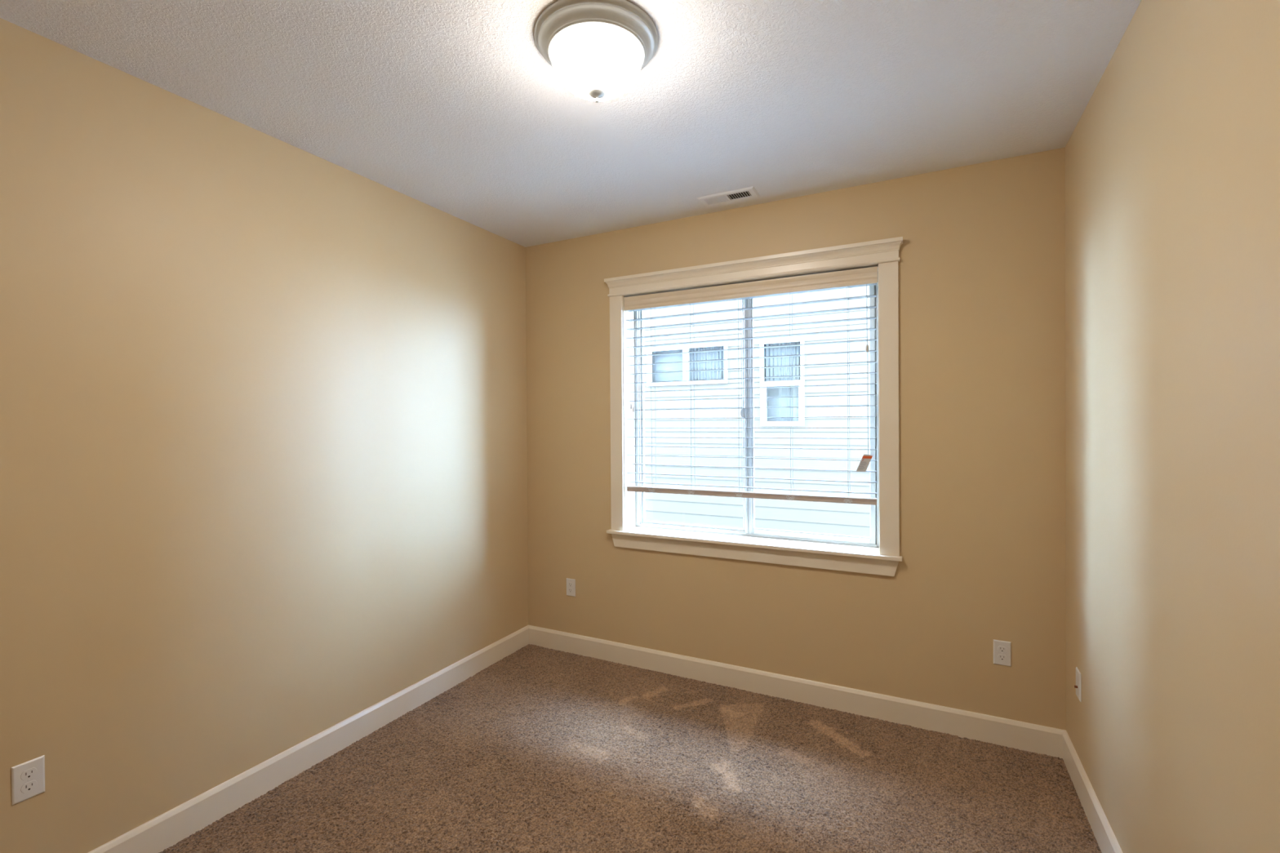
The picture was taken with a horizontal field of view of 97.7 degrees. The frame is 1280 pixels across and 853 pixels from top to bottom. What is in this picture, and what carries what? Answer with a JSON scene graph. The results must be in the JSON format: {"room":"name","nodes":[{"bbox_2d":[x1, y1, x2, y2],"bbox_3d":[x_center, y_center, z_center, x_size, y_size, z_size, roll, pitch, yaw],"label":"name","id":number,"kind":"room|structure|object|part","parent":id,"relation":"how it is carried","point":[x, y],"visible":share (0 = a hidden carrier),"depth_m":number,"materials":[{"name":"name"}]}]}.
{"room":"empty bedroom","nodes":[
{"label":"empty bedroom","id":0,"kind":"room"},
{"bbox_2d":[0,17,528,852],"bbox_3d":[-1.597,0.197,2.430,0.150,3.243,3.710,0,0,27],"label":"wall","id":1,"kind":"structure","parent":0,"point":[263,446],"depth_m":2.17,"materials":[{"name":"beige paint"}]},
{"bbox_2d":[11,755,44,805],"bbox_3d":[-1.871,1.082,1.710,0.007,0.115,0.071,0,0,27],"label":"wall outlet","id":2,"kind":"object","parent":1,"relation":"attached to","point":[28,778],"visible":1,"depth_m":1.71,"materials":[{"name":"white plastic"}]},
{"bbox_2d":[20,767,36,780],"bbox_3d":[-1.869,1.063,1.709,0.001,0.028,0.035,0,0,27],"label":"receptacle","id":3,"kind":"object","parent":2,"relation":"attached to","point":[26,773],"depth_m":1.71,"materials":[{"name":"grey plastic"}]},
{"bbox_2d":[21,780,37,793],"bbox_3d":[-1.868,1.102,1.709,0.001,0.028,0.035,0,0,27],"label":"receptacle","id":4,"kind":"object","parent":2,"relation":"attached to","point":[27,786],"depth_m":1.71,"materials":[{"name":"grey plastic"}]},
{"bbox_2d":[88,625,528,852],"bbox_3d":[-1.526,1.458,2.379,0.016,0.130,3.360,0,0,27],"label":"baseboard","id":5,"kind":"structure","parent":1,"relation":"attached to","point":[164,831],"depth_m":2.42,"materials":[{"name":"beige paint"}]},
{"bbox_2d":[0,0,1141,247],"bbox_3d":[-0.205,-1.304,1.683,3.020,0.150,3.360,0,0,27],"label":"ceiling","id":6,"kind":"structure","parent":0,"point":[455,108],"depth_m":2.04,"materials":[{"name":"white paint"}]},
{"bbox_2d":[533,0,657,102],"bbox_3d":[-0.137,-1.131,1.779,0.391,0.198,0.391,0,0,27],"label":"ceiling light","id":7,"kind":"object","parent":6,"relation":"attached to","point":[597,50],"visible":1,"depth_m":1.68,"materials":[{"name":"white glass"}]},
{"bbox_3d":[-0.137,-1.125,1.779,0.293,0.118,0.293,0,0,27],"label":"lamp shade","id":8,"kind":"part","parent":7,"relation":"part of","materials":[{"name":"white glass"}]},
{"bbox_2d":[696,186,759,206],"bbox_3d":[0.477,-1.238,3.019,0.312,0.009,0.136,0,0,27],"label":"ceiling vent","id":9,"kind":"object","parent":6,"relation":"in","point":[748,193],"visible":1,"depth_m":3.01,"materials":[{"name":"white metal"}]},
{"bbox_2d":[159,644,1101,852],"bbox_3d":[-0.186,1.513,1.701,3.020,0.011,3.360,0,0,27],"label":"floor","id":10,"kind":"structure","parent":0,"point":[541,749],"depth_m":2.36,"materials":[{"name":"brown carpet"}]},
{"bbox_2d":[525,147,1066,730],"bbox_3d":[0.609,0.176,3.280,3.020,3.243,0.200,0,0,27],"label":"wall","id":11,"kind":"structure","parent":0,"point":[981,266],"depth_m":2.79,"materials":[{"name":"beige paint"}]},
{"bbox_2d":[566,577,575,596],"bbox_3d":[-0.461,1.070,3.714,0.071,0.115,0.007,0,0,27],"label":"wall outlet","id":12,"kind":"object","parent":11,"relation":"attached to","point":[571,583],"visible":1,"depth_m":3.71,"materials":[{"name":"white plastic"}]},
{"bbox_2d":[604,236,902,576],"bbox_3d":[0.604,-0.088,3.269,1.703,1.692,0.290,0,0,27],"label":"window","id":13,"kind":"structure","parent":11,"relation":"in","point":[878,553],"depth_m":3.17,"materials":[{"name":"beige paint"}]},
{"bbox_3d":[-0.146,-0.083,3.537,0.086,1.479,0.020,0,0,27],"label":"casing","id":14,"kind":"part","parent":13,"relation":"part of","materials":[{"name":"beige paint"}]},
{"bbox_3d":[0.335,-0.080,3.530,0.718,1.429,0.038,0,0,27],"label":"fixed sash","id":15,"kind":"part","parent":13,"relation":"part of","materials":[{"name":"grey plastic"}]},
{"bbox_2d":[623,266,877,505],"bbox_3d":[0.572,-0.206,3.217,1.474,1.228,0.068,0,0,27],"label":"window blind","id":16,"kind":"object","parent":13,"relation":"attached to","point":[864,277],"visible":1,"depth_m":3.17,"materials":[{"name":"grey plastic"}]},
{"bbox_3d":[0.084,-0.178,3.472,0.004,1.116,0.054,0,0,29],"label":"ladder cord","id":17,"kind":"part","parent":16,"relation":"part of","materials":[{"name":"white fabric"}]},
{"bbox_3d":[0.317,-0.179,3.354,0.004,1.116,0.054,0,0,29],"label":"ladder cord","id":18,"kind":"part","parent":16,"relation":"part of","materials":[{"name":"white fabric"}]},
{"bbox_3d":[0.579,-0.179,3.221,0.004,1.116,0.054,0,0,29],"label":"ladder cord","id":19,"kind":"part","parent":16,"relation":"part of","materials":[{"name":"white fabric"}]},
{"bbox_3d":[0.580,0.399,3.227,1.458,0.018,0.052,0,0,27],"label":"rail","id":20,"kind":"part","parent":16,"relation":"part of","materials":[{"name":"beige plastic"}]},
{"bbox_3d":[0.839,-0.180,3.090,0.004,1.116,0.054,0,0,29],"label":"ladder cord","id":21,"kind":"part","parent":16,"relation":"part of","materials":[{"name":"white fabric"}]},
{"bbox_3d":[1.104,-0.181,2.955,0.004,1.116,0.054,0,0,29],"label":"ladder cord","id":22,"kind":"part","parent":16,"relation":"part of","materials":[{"name":"white fabric"}]},
{"bbox_2d":[856,454,873,471],"bbox_3d":[1.161,0.190,2.890,0.084,0.090,0.005,0,0,27],"label":"tag","id":23,"kind":"object","parent":16,"relation":"hanging from","point":[865,460],"visible":1,"depth_m":2.89,"materials":[{"name":"grey paper"}]},
{"bbox_3d":[1.174,-0.297,2.885,0.006,0.884,0.003,0,1,44],"label":"lift cord","id":24,"kind":"part","parent":16,"relation":"part of","materials":[{"name":"white fabric"}]},
{"bbox_3d":[0.586,0.663,3.238,1.695,0.019,0.196,0,0,27],"label":"sill","id":25,"kind":"part","parent":13,"relation":"part of","materials":[{"name":"beige paint"}]},
{"bbox_3d":[0.647,-0.081,3.364,1.498,1.500,0.082,0,0,27],"label":"frame","id":26,"kind":"part","parent":13,"relation":"part of","materials":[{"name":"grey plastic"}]},
{"bbox_3d":[0.949,-0.082,3.180,0.720,1.439,0.033,0,0,27],"label":"sliding sash","id":27,"kind":"part","parent":13,"relation":"part of","materials":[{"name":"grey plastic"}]},
{"bbox_3d":[1.258,-0.088,2.825,0.091,1.479,0.020,0,0,27],"label":"casing","id":28,"kind":"part","parent":13,"relation":"part of","materials":[{"name":"beige paint"}]},
{"bbox_2d":[528,625,1065,758],"bbox_3d":[0.569,1.438,3.192,3.020,0.130,0.016,0,0,27],"label":"baseboard","id":29,"kind":"structure","parent":11,"relation":"attached to","point":[1021,735],"depth_m":2.97,"materials":[{"name":"beige paint"}]},
{"bbox_2d":[993,640,1011,666],"bbox_3d":[1.699,1.063,2.621,0.071,0.115,0.007,0,0,27],"label":"wall outlet","id":30,"kind":"object","parent":11,"relation":"attached to","point":[1002,649],"visible":1,"depth_m":2.62,"materials":[{"name":"white plastic"}]},
{"bbox_2d":[997,653,1006,661],"bbox_3d":[1.698,1.083,2.619,0.035,0.028,0.001,0,0,27],"label":"receptacle","id":31,"kind":"object","parent":30,"relation":"attached to","point":[1001,657],"depth_m":2.62,"materials":[{"name":"grey plastic"}]},
{"bbox_2d":[997,645,1006,652],"bbox_3d":[1.698,1.044,2.619,0.035,0.028,0.001,0,0,27],"label":"receptacle","id":32,"kind":"object","parent":30,"relation":"attached to","point":[1000,648],"depth_m":2.62,"materials":[{"name":"grey plastic"}]},
{"bbox_2d":[1065,0,1279,852],"bbox_3d":[1.231,0.187,0.999,0.150,3.243,3.710,0,0,27],"label":"wall","id":33,"kind":"structure","parent":0,"point":[1172,159],"depth_m":1.41,"materials":[{"name":"beige paint"}]},
{"bbox_2d":[1074,666,1081,702],"bbox_3d":[1.803,1.064,2.307,0.015,0.115,0.071,0,0,27],"label":"cable jack plate","id":34,"kind":"object","parent":33,"relation":"attached to","point":[1078,676],"visible":1,"depth_m":2.29,"materials":[{"name":"white plastic"}]},
{"bbox_2d":[1062,730,1122,852],"bbox_3d":[1.154,1.448,1.022,0.016,0.130,3.360,0,0,27],"label":"baseboard","id":35,"kind":"structure","parent":33,"relation":"attached to","point":[1107,842],"depth_m":2.12,"materials":[{"name":"beige paint"}]},
{"label":"outside","id":36,"kind":"structure","parent":0,"visible":0},
{"bbox_3d":[12.772,1.961,19.569,70.000,0.200,39.780,0,0,27],"label":"ground","id":37,"kind":"structure","parent":36,"visible":0},
{"bbox_2d":[644,285,870,537],"bbox_3d":[2.990,-1.526,11.894,14.100,7.095,8.850,0,0,27],"label":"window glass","id":38,"kind":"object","parent":37,"relation":"on","point":[848,519],"visible":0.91,"depth_m":8.06,"materials":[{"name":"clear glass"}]},
{"bbox_2d":[653,349,683,382],"bbox_3d":[0.474,-0.942,8.833,0.600,0.560,0.009,0,0,28],"label":"window","id":39,"kind":"structure","parent":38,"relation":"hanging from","point":[669,357],"depth_m":8.85,"materials":[{"name":"glass"}]},
{"bbox_2d":[689,346,724,380],"bbox_3d":[1.051,-0.949,8.538,0.637,0.570,0.020,0,0,27],"label":"window","id":40,"kind":"structure","parent":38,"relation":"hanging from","point":[710,375],"depth_m":8.55,"materials":[{"name":"glass"}]},
{"bbox_2d":[764,341,800,381],"bbox_3d":[2.063,-0.920,8.026,0.585,0.605,0.020,0,0,27],"label":"window","id":41,"kind":"structure","parent":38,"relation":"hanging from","point":[779,351],"depth_m":8.03,"materials":[{"name":"glass"}]},
{"bbox_2d":[766,385,799,421],"bbox_3d":[2.070,-0.325,8.028,0.520,0.565,0.020,0,0,27],"label":"window","id":42,"kind":"structure","parent":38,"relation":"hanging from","point":[794,391],"depth_m":8.03,"materials":[{"name":"glass"}]}
]}

